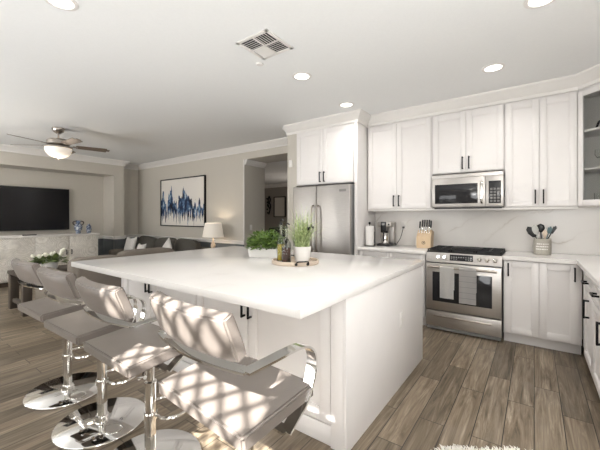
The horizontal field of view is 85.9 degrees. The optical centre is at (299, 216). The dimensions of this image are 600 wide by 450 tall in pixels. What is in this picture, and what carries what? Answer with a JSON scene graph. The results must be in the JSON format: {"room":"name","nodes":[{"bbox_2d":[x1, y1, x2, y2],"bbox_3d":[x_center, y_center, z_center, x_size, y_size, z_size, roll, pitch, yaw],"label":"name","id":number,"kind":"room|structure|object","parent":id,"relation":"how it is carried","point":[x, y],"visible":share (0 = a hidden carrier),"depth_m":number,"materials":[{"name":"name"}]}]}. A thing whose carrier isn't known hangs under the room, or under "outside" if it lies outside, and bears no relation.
{"room":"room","nodes":[
{"label":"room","id":0,"kind":"room"},
{"bbox_2d":[0,151,137,235],"bbox_3d":[-6.678,-0.050,5.993,0.850,2.740,7.348,0,0,36],"label":"wall","id":1,"kind":"structure","parent":0,"point":[104,197],"depth_m":7.97,"materials":[{"name":"beige paint"}]},
{"bbox_2d":[0,185,68,230],"bbox_3d":[-6.034,-0.177,7.053,0.102,0.955,1.660,0,0,36],"label":"television","id":2,"kind":"object","parent":1,"relation":"attached to","point":[21,208],"visible":1,"depth_m":7.14,"materials":[{"name":"black plastic"}]},
{"bbox_2d":[0,128,286,169],"bbox_3d":[-4.316,-1.357,4.309,5.748,0.125,7.299,0,0,36],"label":"trim","id":3,"kind":"structure","parent":1,"relation":"attached to","point":[279,142],"depth_m":6.98,"materials":[{"name":"white paint"}]},
{"bbox_2d":[98,237,243,255],"bbox_3d":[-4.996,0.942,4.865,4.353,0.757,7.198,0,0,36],"label":"sofa","id":4,"kind":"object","parent":1,"relation":"attached to","point":[104,245],"depth_m":8.18,"materials":[{"name":"grey fabric"}]},
{"bbox_2d":[98,234,243,244],"bbox_3d":[-4.996,0.525,4.864,4.352,0.080,7.197,0,0,36],"label":"trim","id":5,"kind":"structure","parent":1,"relation":"attached to","point":[134,235],"depth_m":7.68,"materials":[{"name":"white paint"}]},
{"bbox_2d":[265,187,286,231],"bbox_3d":[0.153,0.060,11.100,7.600,2.520,0.140,0,0,36],"label":"wall","id":6,"kind":"structure","parent":0,"point":[270,220],"depth_m":11.83,"materials":[{"name":"grey paint"}]},
{"bbox_2d":[266,196,270,213],"bbox_3d":[-1.153,-0.430,11.925,0.218,0.699,0.056,0,0,36],"label":"wall sculpture","id":7,"kind":"object","parent":6,"relation":"attached to","point":[268,198],"visible":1,"depth_m":11.90,"materials":[{"name":"black metal"}]},
{"bbox_2d":[265,183,286,187],"bbox_3d":[0.058,-1.133,11.019,7.340,0.125,0.100,0,0,36],"label":"trim","id":8,"kind":"structure","parent":6,"relation":"attached to","point":[279,184],"depth_m":11.68,"materials":[{"name":"white paint"}]},
{"bbox_2d":[274,196,285,216],"bbox_3d":[-0.735,-0.360,11.630,0.540,0.740,0.040,0,0,36],"label":"wall art","id":9,"kind":"object","parent":6,"relation":"attached to","point":[279,202],"visible":1,"depth_m":11.61,"materials":[{"name":"beige paper"}]},
{"bbox_2d":[265,160,286,184],"bbox_3d":[-1.092,-1.240,9.385,7.600,0.080,4.698,0,0,36],"label":"ceiling","id":10,"kind":"structure","parent":0,"point":[275,172],"depth_m":8.72,"materials":[{"name":"paint"}]},
{"bbox_2d":[287,134,301,249],"bbox_3d":[0.051,-0.050,5.277,0.180,2.740,0.598,0,0,36],"label":"wall","id":11,"kind":"structure","parent":0,"point":[291,139],"depth_m":5.04,"materials":[{"name":"beige paint"}]},
{"bbox_2d":[283,63,599,135],"bbox_3d":[1.129,-1.349,3.689,3.792,0.140,1.296,0,0,36],"label":"trim","id":12,"kind":"structure","parent":11,"relation":"attached to","point":[588,77],"depth_m":3.86,"materials":[{"name":"white paint"}]},
{"bbox_2d":[0,0,599,164],"bbox_3d":[-2.773,-1.470,3.158,10.600,0.100,7.650,0,0,36],"label":"ceiling","id":13,"kind":"structure","parent":0,"point":[139,81],"depth_m":2.93,"materials":[{"name":"paint"}]},
{"bbox_2d":[7,127,109,158],"bbox_3d":[-3.821,-1.171,5.137,1.322,0.498,1.367,0,0,36],"label":"ceiling fan","id":14,"kind":"object","parent":13,"relation":"hanging from","point":[58,148],"visible":1,"depth_m":5.05,"materials":[{"name":"silver metal"}]},
{"bbox_2d":[44,0,78,10],"bbox_3d":[-1.574,-1.414,2.120,0.196,0.010,0.196,0,0,36],"label":"recessed light","id":15,"kind":"object","parent":13,"relation":"in","point":[66,5],"visible":1,"depth_m":2.15,"materials":[{"name":"white"}]},
{"bbox_2d":[235,29,293,59],"bbox_3d":[-0.289,-1.413,2.664,0.340,0.013,0.340,0,0,36],"label":"ceiling vent","id":16,"kind":"object","parent":13,"relation":"in","point":[264,44],"visible":1,"depth_m":2.65,"materials":[{"name":"white metal"}]},
{"bbox_2d":[292,72,311,80],"bbox_3d":[0.019,-1.414,3.249,0.196,0.010,0.196,0,0,36],"label":"recessed light","id":17,"kind":"object","parent":13,"relation":"in","point":[301,76],"visible":1,"depth_m":3.24,"materials":[{"name":"white paint"}]},
{"bbox_2d":[339,102,353,107],"bbox_3d":[0.586,-1.414,4.073,0.196,0.010,0.196,0,0,36],"label":"recessed light","id":18,"kind":"object","parent":13,"relation":"in","point":[343,104],"visible":1,"depth_m":4.06,"materials":[{"name":"white"}]},
{"bbox_2d":[482,63,504,72],"bbox_3d":[1.838,-1.414,3.065,0.196,0.010,0.196,0,0,36],"label":"recessed light","id":19,"kind":"object","parent":13,"relation":"in","point":[494,67],"visible":1,"depth_m":3.06,"materials":[{"name":"white"}]},
{"bbox_2d":[523,0,554,8],"bbox_3d":[1.572,-1.414,2.096,0.196,0.010,0.196,0,0,36],"label":"recessed light","id":20,"kind":"object","parent":13,"relation":"in","point":[529,4],"visible":1,"depth_m":2.14,"materials":[{"name":"white"}]},
{"bbox_2d":[0,284,599,449],"bbox_3d":[-1.760,1.360,5.234,11.400,0.080,12.200,0,0,36],"label":"floor","id":21,"kind":"structure","parent":0,"point":[466,390],"depth_m":2.30,"materials":[{"name":"brown wood"}]},
{"bbox_2d":[7,264,67,316],"bbox_3d":[-3.693,1.048,4.784,0.720,0.545,0.840,0,0,36],"label":"console table","id":22,"kind":"object","parent":21,"relation":"on","point":[13,285],"visible":0.21,"depth_m":4.61,"materials":[{"name":"brown wood"}]},
{"bbox_2d":[28,248,69,268],"bbox_3d":[-3.593,0.618,4.628,0.490,0.313,0.469,0,0,-21],"label":"flower arrangement","id":23,"kind":"object","parent":22,"relation":"on","point":[52,260],"visible":0.98,"depth_m":4.57,"materials":[{"name":"white plant"}]},
{"bbox_2d":[0,233,99,287],"bbox_3d":[-5.410,0.845,6.489,0.518,0.950,2.340,0,0,36],"label":"media console","id":24,"kind":"object","parent":21,"relation":"on","point":[20,247],"visible":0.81,"depth_m":6.46,"materials":[{"name":"white wood"}]},
{"bbox_2d":[72,220,83,233],"bbox_3d":[-4.929,0.225,7.166,0.167,0.290,0.159,0,0,19],"label":"ginger jar","id":25,"kind":"object","parent":24,"relation":"on","point":[78,226],"visible":1,"depth_m":7.12,"materials":[{"name":"blue ceramic"}]},
{"bbox_2d":[86,224,91,232],"bbox_3d":[-4.806,0.264,7.336,0.110,0.212,0.110,0,0,36],"label":"vase","id":26,"kind":"object","parent":24,"relation":"on","point":[88,227],"visible":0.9,"depth_m":7.30,"materials":[{"name":"blue ceramic"}]},
{"bbox_2d":[11,258,96,410],"bbox_3d":[-1.772,0.811,2.424,0.546,1.019,0.575,0,0,35],"label":"bar stool","id":27,"kind":"object","parent":21,"relation":"on","point":[69,389],"visible":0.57,"depth_m":2.33,"materials":[{"name":"silver metal"}]},
{"bbox_2d":[37,266,144,449],"bbox_3d":[-1.279,0.811,2.047,0.546,1.019,0.575,0,0,35],"label":"bar stool","id":28,"kind":"object","parent":21,"relation":"on","point":[104,421],"visible":0.69,"depth_m":1.95,"materials":[{"name":"silver metal"}]},
{"bbox_2d":[35,247,173,299],"bbox_3d":[-2.660,0.895,4.726,0.920,0.850,1.740,0,0,36],"label":"sofa","id":29,"kind":"object","parent":21,"relation":"on","point":[97,277],"visible":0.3,"depth_m":4.18,"materials":[{"name":"beige fabric"}]},
{"bbox_2d":[117,247,173,256],"bbox_3d":[-2.267,0.680,4.774,0.260,0.420,0.800,0,0,36],"label":"cushion","id":30,"kind":"object","parent":29,"relation":"on","point":[132,252],"depth_m":4.64,"materials":[{"name":"beige fabric"}]},
{"bbox_2d":[75,276,201,449],"bbox_3d":[-0.806,0.811,1.697,0.546,1.019,0.575,0,0,37],"label":"bar stool","id":31,"kind":"object","parent":21,"relation":"on","point":[132,350],"visible":0.79,"depth_m":1.56,"materials":[{"name":"white leather"}]},
{"bbox_2d":[109,236,208,254],"bbox_3d":[-3.286,0.899,7.437,2.840,0.842,0.930,0,0,36],"label":"sofa","id":32,"kind":"object","parent":21,"relation":"on","point":[181,244],"visible":0.22,"depth_m":7.45,"materials":[{"name":"grey fabric"}]},
{"bbox_2d":[124,236,136,249],"bbox_3d":[-4.149,0.680,7.883,0.400,0.388,0.164,0,0,30],"label":"throw pillow","id":33,"kind":"object","parent":32,"relation":"on","point":[130,243],"visible":0.8,"depth_m":7.81,"materials":[{"name":"grey fabric"}]},
{"bbox_2d":[137,243,145,248],"bbox_3d":[-3.645,0.750,7.369,0.300,0.282,0.141,0,0,34],"label":"throw pillow","id":34,"kind":"object","parent":32,"relation":"on","point":[139,246],"visible":0.41,"depth_m":7.33,"materials":[{"name":"grey fabric"}]},
{"bbox_2d":[137,236,156,247],"bbox_3d":[-3.813,0.710,8.085,0.795,0.464,0.273,0,0,36],"label":"cushion","id":35,"kind":"object","parent":32,"relation":"on","point":[149,241],"depth_m":7.94,"materials":[{"name":"grey fabric"}]},
{"bbox_2d":[154,237,176,248],"bbox_3d":[-3.160,0.710,7.611,0.794,0.459,0.272,0,0,36],"label":"cushion","id":36,"kind":"object","parent":32,"relation":"on","point":[159,242],"depth_m":7.54,"materials":[{"name":"grey fabric"}]},
{"bbox_2d":[163,238,171,248],"bbox_3d":[-2.872,0.660,6.969,0.451,0.443,0.135,0,0,39],"label":"throw pillow","id":37,"kind":"object","parent":32,"relation":"on","point":[167,244],"visible":0.48,"depth_m":6.91,"materials":[{"name":"grey fabric"}]},
{"bbox_2d":[173,238,200,251],"bbox_3d":[-2.507,0.710,7.137,0.792,0.453,0.271,0,0,36],"label":"cushion","id":38,"kind":"object","parent":32,"relation":"on","point":[181,244],"depth_m":7.01,"materials":[{"name":"grey fabric"}]},
{"bbox_2d":[149,291,316,449],"bbox_3d":[-0.219,0.796,1.226,0.546,1.049,0.575,0,0,40],"label":"bar stool","id":39,"kind":"object","parent":21,"relation":"on","point":[240,397],"visible":1,"depth_m":1.03,"materials":[{"name":"white leather"}]},
{"bbox_2d":[121,266,422,449],"bbox_3d":[-0.349,0.887,3.135,2.570,0.866,1.538,0,0,36],"label":"kitchen island","id":40,"kind":"object","parent":21,"relation":"on","point":[364,355],"visible":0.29,"depth_m":2.04,"materials":[{"name":"white paint"}]},
{"bbox_2d":[71,246,423,318],"bbox_3d":[-0.459,0.430,2.979,2.581,0.044,1.982,0,0,36],"label":"island countertop","id":41,"kind":"structure","parent":40,"relation":"on","point":[228,274],"depth_m":2.28,"materials":[{"name":"white stone"}]},
{"bbox_2d":[245,229,284,258],"bbox_3d":[-0.352,0.259,3.273,0.463,0.297,0.365,0,0,27],"label":"potted plant","id":42,"kind":"object","parent":41,"relation":"on","point":[267,250],"visible":0.87,"depth_m":3.21,"materials":[{"name":"green plant"}]},
{"bbox_2d":[272,255,318,266],"bbox_3d":[-0.041,0.383,2.836,0.411,0.048,0.411,0,0,28],"label":"serving tray","id":43,"kind":"object","parent":41,"relation":"on","point":[313,261],"visible":0.72,"depth_m":2.67,"materials":[{"name":"brown wood"}]},
{"bbox_2d":[277,219,283,260],"bbox_3d":[-0.164,0.205,2.882,0.089,0.376,0.072,0,0,36],"label":"oil bottle","id":44,"kind":"object","parent":43,"relation":"on","point":[279,242],"visible":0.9,"depth_m":2.86,"materials":[{"name":"clear glass"}]},
{"bbox_2d":[282,223,290,261],"bbox_3d":[-0.118,0.221,2.805,0.084,0.343,0.084,0,0,14],"label":"oil bottle","id":45,"kind":"object","parent":43,"relation":"on","point":[286,245],"visible":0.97,"depth_m":2.77,"materials":[{"name":"clear glass"}]},
{"bbox_2d":[278,202,332,261],"bbox_3d":[0.022,0.130,2.871,0.660,0.526,0.708,0,0,-20],"label":"potted grass","id":46,"kind":"object","parent":43,"relation":"on","point":[302,250],"depth_m":2.82,"materials":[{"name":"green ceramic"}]},
{"bbox_2d":[400,311,402,327],"bbox_3d":[0.793,0.800,2.514,0.006,0.114,0.070,0,0,36],"label":"wall outlet","id":47,"kind":"object","parent":40,"relation":"attached to","point":[401,313],"visible":1,"depth_m":2.51,"materials":[{"name":"white paint"}]},
{"bbox_2d":[266,227,284,247],"bbox_3d":[-0.583,0.810,9.010,1.060,1.020,0.800,0,0,16],"label":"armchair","id":48,"kind":"object","parent":21,"relation":"on","point":[271,228],"visible":0.06,"depth_m":9.24,"materials":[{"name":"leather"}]},
{"bbox_2d":[293,184,353,254],"bbox_3d":[0.462,0.438,4.834,0.955,1.765,0.775,0,0,36],"label":"refrigerator","id":49,"kind":"object","parent":21,"relation":"on","point":[333,205],"visible":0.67,"depth_m":4.50,"materials":[{"name":"grey metal"}]},
{"bbox_2d":[354,122,374,254],"bbox_3d":[0.939,-0.050,4.616,0.043,2.739,0.623,0,0,36],"label":"end panel","id":50,"kind":"object","parent":21,"relation":"on","point":[362,216],"visible":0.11,"depth_m":4.43,"materials":[{"name":"white paint"}]},
{"bbox_2d":[359,250,426,324],"bbox_3d":[1.296,0.884,4.326,0.867,0.872,0.616,0,0,36],"label":"base cabinet","id":51,"kind":"object","parent":21,"relation":"on","point":[361,252],"visible":0.08,"depth_m":3.96,"materials":[{"name":"white paint"}]},
{"bbox_2d":[357,244,427,253],"bbox_3d":[1.314,0.427,4.337,0.886,0.040,0.632,0,0,36],"label":"countertop","id":52,"kind":"structure","parent":51,"relation":"on","point":[396,248],"depth_m":4.15,"materials":[{"name":"white stone"}]},
{"bbox_2d":[364,222,374,246],"bbox_3d":[0.970,0.238,4.487,0.150,0.337,0.150,0,0,36],"label":"paper towel holder","id":53,"kind":"object","parent":52,"relation":"on","point":[369,230],"visible":1,"depth_m":4.44,"materials":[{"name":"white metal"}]},
{"bbox_2d":[377,222,395,245],"bbox_3d":[1.223,0.238,4.576,0.190,0.337,0.298,0,0,36],"label":"coffee maker","id":54,"kind":"object","parent":52,"relation":"on","point":[388,229],"visible":0.98,"depth_m":4.53,"materials":[{"name":"black plastic"}]},
{"bbox_2d":[416,230,433,247],"bbox_3d":[1.655,0.289,4.259,0.180,0.234,0.172,0,0,36],"label":"knife block","id":55,"kind":"object","parent":52,"relation":"on","point":[423,240],"visible":0.94,"depth_m":4.20,"materials":[{"name":"brown wood"}]},
{"bbox_2d":[426,245,504,340],"bbox_3d":[1.960,0.842,3.813,0.767,0.956,0.697,0,0,36],"label":"range","id":56,"kind":"object","parent":21,"relation":"on","point":[485,319],"visible":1,"depth_m":3.57,"materials":[{"name":"grey metal"}]},
{"bbox_2d":[440,266,453,299],"bbox_3d":[1.650,0.736,3.620,0.145,0.358,0.044,0,0,36],"label":"dish towel","id":57,"kind":"object","parent":56,"relation":"hanging from","point":[446,273],"visible":1,"depth_m":3.60,"materials":[{"name":"white fabric"}]},
{"bbox_2d":[427,245,504,255],"bbox_3d":[1.986,0.390,3.849,0.757,0.051,0.587,0,0,36],"label":"cooktop","id":58,"kind":"object","parent":56,"relation":"in","point":[440,249],"depth_m":3.72,"materials":[{"name":"black metal"}]},
{"bbox_2d":[459,268,476,304],"bbox_3d":[1.819,0.751,3.497,0.165,0.388,0.044,0,0,36],"label":"dish towel","id":59,"kind":"object","parent":56,"relation":"hanging from","point":[467,276],"visible":1,"depth_m":3.48,"materials":[{"name":"grey fabric"}]},
{"bbox_2d":[434,444,525,449],"bbox_3d":[1.003,1.298,1.476,0.798,0.043,0.736,0,0,3],"label":"rug","id":60,"kind":"object","parent":21,"relation":"on","point":[459,447],"visible":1,"depth_m":1.81,"materials":[{"name":"white fabric"}]},
{"bbox_2d":[504,260,581,354],"bbox_3d":[2.546,0.884,3.418,0.625,0.872,0.616,0,0,36],"label":"base cabinet","id":61,"kind":"object","parent":21,"relation":"on","point":[543,300],"visible":0.98,"depth_m":3.19,"materials":[{"name":"white paint"}]},
{"bbox_2d":[581,272,592,374],"bbox_3d":[2.563,0.884,2.461,0.626,0.872,0.494,0,0,36],"label":"base cabinet","id":62,"kind":"object","parent":21,"relation":"on","point":[587,301],"visible":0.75,"depth_m":2.63,"materials":[{"name":"white paint"}]},
{"bbox_2d":[583,271,584,346],"bbox_3d":[2.589,0.832,2.913,0.020,0.767,0.263,0,0,36],"label":"filler panel","id":63,"kind":"object","parent":62,"relation":"attached to","point":[583,271],"visible":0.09,"depth_m":3.00,"materials":[{"name":"white paint"}]},
{"bbox_2d":[589,281,599,396],"bbox_3d":[2.255,0.884,2.038,0.626,0.872,0.547,0,0,36],"label":"base cabinet","id":64,"kind":"object","parent":21,"relation":"on","point":[595,294],"visible":0.91,"depth_m":2.30,"materials":[{"name":"white paint"}]},
{"bbox_3d":[-1.772,1.003,6.578,0.520,0.635,0.520,0,0,36],"label":"side table","id":65,"kind":"object","parent":21,"relation":"on","visible":0},
{"bbox_2d":[202,223,223,247],"bbox_3d":[-1.772,0.405,6.578,0.430,0.560,0.430,0,0,36],"label":"table lamp","id":66,"kind":"object","parent":65,"relation":"on","point":[211,230],"visible":0.84,"depth_m":6.42,"materials":[{"name":"white fabric"}]},
{"bbox_2d":[293,246,310,261],"bbox_3d":[0.019,0.327,2.860,0.160,0.132,0.160,0,0,36],"label":"pot","id":67,"kind":"object","parent":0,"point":[301,253],"depth_m":2.80,"materials":[{"name":"white ceramic"}]},
{"bbox_2d":[138,146,582,338],"bbox_3d":[-0.397,-0.050,6.345,10.340,2.740,0.600,0,0,36],"label":"wall","id":68,"kind":"structure","parent":0,"point":[224,174],"depth_m":6.93,"materials":[{"name":"beige paint"}]},
{"bbox_2d":[160,175,205,226],"bbox_3d":[-2.826,-0.352,7.705,1.770,1.164,0.050,0,0,36],"label":"framed painting","id":69,"kind":"object","parent":68,"relation":"attached to","point":[182,200],"visible":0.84,"depth_m":7.65,"materials":[{"name":"fabric"}]},
{"bbox_2d":[243,159,244,240],"bbox_3d":[-1.129,-0.340,6.498,0.024,1.640,0.011,0,0,36],"label":"trim","id":70,"kind":"structure","parent":68,"relation":"attached to","point":[243,159],"depth_m":6.50,"materials":[{"name":"white paint"}]},
{"bbox_2d":[245,159,266,167],"bbox_3d":[-0.913,-1.103,6.721,0.070,0.105,0.597,0,0,36],"label":"trim","id":71,"kind":"structure","parent":68,"relation":"attached to","point":[247,161],"depth_m":6.69,"materials":[{"name":"white paint"}]},
{"bbox_2d":[297,123,353,186],"bbox_3d":[0.509,-0.950,4.908,0.990,0.939,0.656,0,0,36],"label":"upper cabinet","id":72,"kind":"object","parent":68,"relation":"attached to","point":[325,156],"visible":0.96,"depth_m":4.65,"materials":[{"name":"white paint"}]},
{"bbox_2d":[368,116,433,209],"bbox_3d":[1.394,-0.762,4.450,0.874,1.314,0.356,0,0,36],"label":"upper cabinet","id":73,"kind":"object","parent":68,"relation":"attached to","point":[400,175],"visible":0.95,"depth_m":4.31,"materials":[{"name":"white paint"}]},
{"bbox_2d":[401,222,405,229],"bbox_3d":[1.479,0.125,4.587,0.070,0.114,0.006,0,0,36],"label":"wall outlet","id":74,"kind":"object","parent":68,"relation":"attached to","point":[402,223],"visible":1,"depth_m":4.59,"materials":[{"name":"white paint"}]},
{"bbox_2d":[432,103,504,175],"bbox_3d":[2.064,-0.977,3.964,0.775,0.884,0.356,0,0,36],"label":"upper cabinet","id":75,"kind":"object","parent":68,"relation":"attached to","point":[472,140],"visible":0.94,"depth_m":3.82,"materials":[{"name":"white paint"}]},
{"bbox_2d":[432,171,504,208],"bbox_3d":[2.050,-0.306,3.938,0.760,0.417,0.408,0,0,36],"label":"microwave","id":76,"kind":"object","parent":75,"relation":"attached to","point":[478,190],"visible":0.97,"depth_m":3.79,"materials":[{"name":"grey metal"}]},
{"bbox_2d":[375,172,599,255],"bbox_3d":[2.310,-0.067,3.997,2.898,0.946,0.015,0,0,36],"label":"backsplash","id":77,"kind":"structure","parent":68,"relation":"attached to","point":[577,231],"depth_m":3.88,"materials":[{"name":"stone"}]},
{"bbox_2d":[505,91,577,207],"bbox_3d":[2.635,-0.762,3.549,0.631,1.314,0.356,0,0,36],"label":"upper cabinet","id":78,"kind":"object","parent":68,"relation":"attached to","point":[541,133],"visible":0.98,"depth_m":3.42,"materials":[{"name":"white paint"}]},
{"bbox_2d":[578,83,599,206],"bbox_3d":[3.062,-0.762,3.088,0.612,1.314,0.600,0,0,36],"label":"upper cabinet","id":79,"kind":"object","parent":68,"relation":"attached to","point":[588,97],"visible":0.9,"depth_m":3.15,"materials":[{"name":"white paint"}]},
{"bbox_2d":[368,207,577,210],"bbox_3d":[1.905,-0.092,3.952,2.287,0.024,0.045,0,0,36],"label":"trim","id":80,"kind":"structure","parent":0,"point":[511,208],"depth_m":3.72,"materials":[{"name":"white paint"}]},
{"bbox_3d":[1.947,0.884,1.613,0.626,0.872,0.497,0,0,36],"label":"base cabinet","id":81,"kind":"object","parent":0,"visible":0},
{"bbox_2d":[502,251,599,288],"bbox_3d":[2.280,0.427,2.544,1.235,0.040,2.397,0,0,36],"label":"countertop","id":82,"kind":"structure","parent":81,"relation":"on","point":[590,264],"depth_m":3.15,"materials":[{"name":"white stone"}]},
{"bbox_2d":[533,238,551,254],"bbox_3d":[2.632,0.321,3.501,0.160,0.172,0.161,0,0,36],"label":"utensil crock","id":83,"kind":"object","parent":82,"relation":"on","point":[542,246],"visible":0.96,"depth_m":3.44,"materials":[{"name":"white ceramic"}]},
{"bbox_2d":[526,227,536,238],"bbox_3d":[2.579,0.249,3.504,0.199,0.284,0.016,0,0,37],"label":"slotted turner","id":84,"kind":"object","parent":83,"relation":"in","point":[529,229],"visible":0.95,"depth_m":3.53,"materials":[{"name":"black plastic"}]},
{"bbox_2d":[532,225,538,238],"bbox_3d":[2.570,0.239,3.491,0.100,0.302,0.014,0,0,37],"label":"serving spoon","id":85,"kind":"object","parent":83,"relation":"in","point":[535,229],"visible":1,"depth_m":3.50,"materials":[{"name":"grey plastic"}]},
{"bbox_2d":[537,224,544,238],"bbox_3d":[2.645,0.231,3.542,0.075,0.315,0.016,0,0,33],"label":"ladle","id":86,"kind":"object","parent":83,"relation":"in","point":[541,227],"visible":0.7,"depth_m":3.54,"materials":[{"name":"black plastic"}]},
{"bbox_2d":[546,227,552,238],"bbox_3d":[2.667,0.246,3.483,0.104,0.288,0.011,0,0,36],"label":"spatula","id":87,"kind":"object","parent":83,"relation":"in","point":[549,230],"visible":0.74,"depth_m":3.47,"materials":[{"name":"teal plastic"}]},
{"bbox_2d":[547,226,556,238],"bbox_3d":[2.683,0.243,3.492,0.163,0.295,0.011,0,0,36],"label":"spatula","id":88,"kind":"object","parent":83,"relation":"in","point":[555,227],"visible":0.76,"depth_m":3.46,"materials":[{"name":"black plastic"}]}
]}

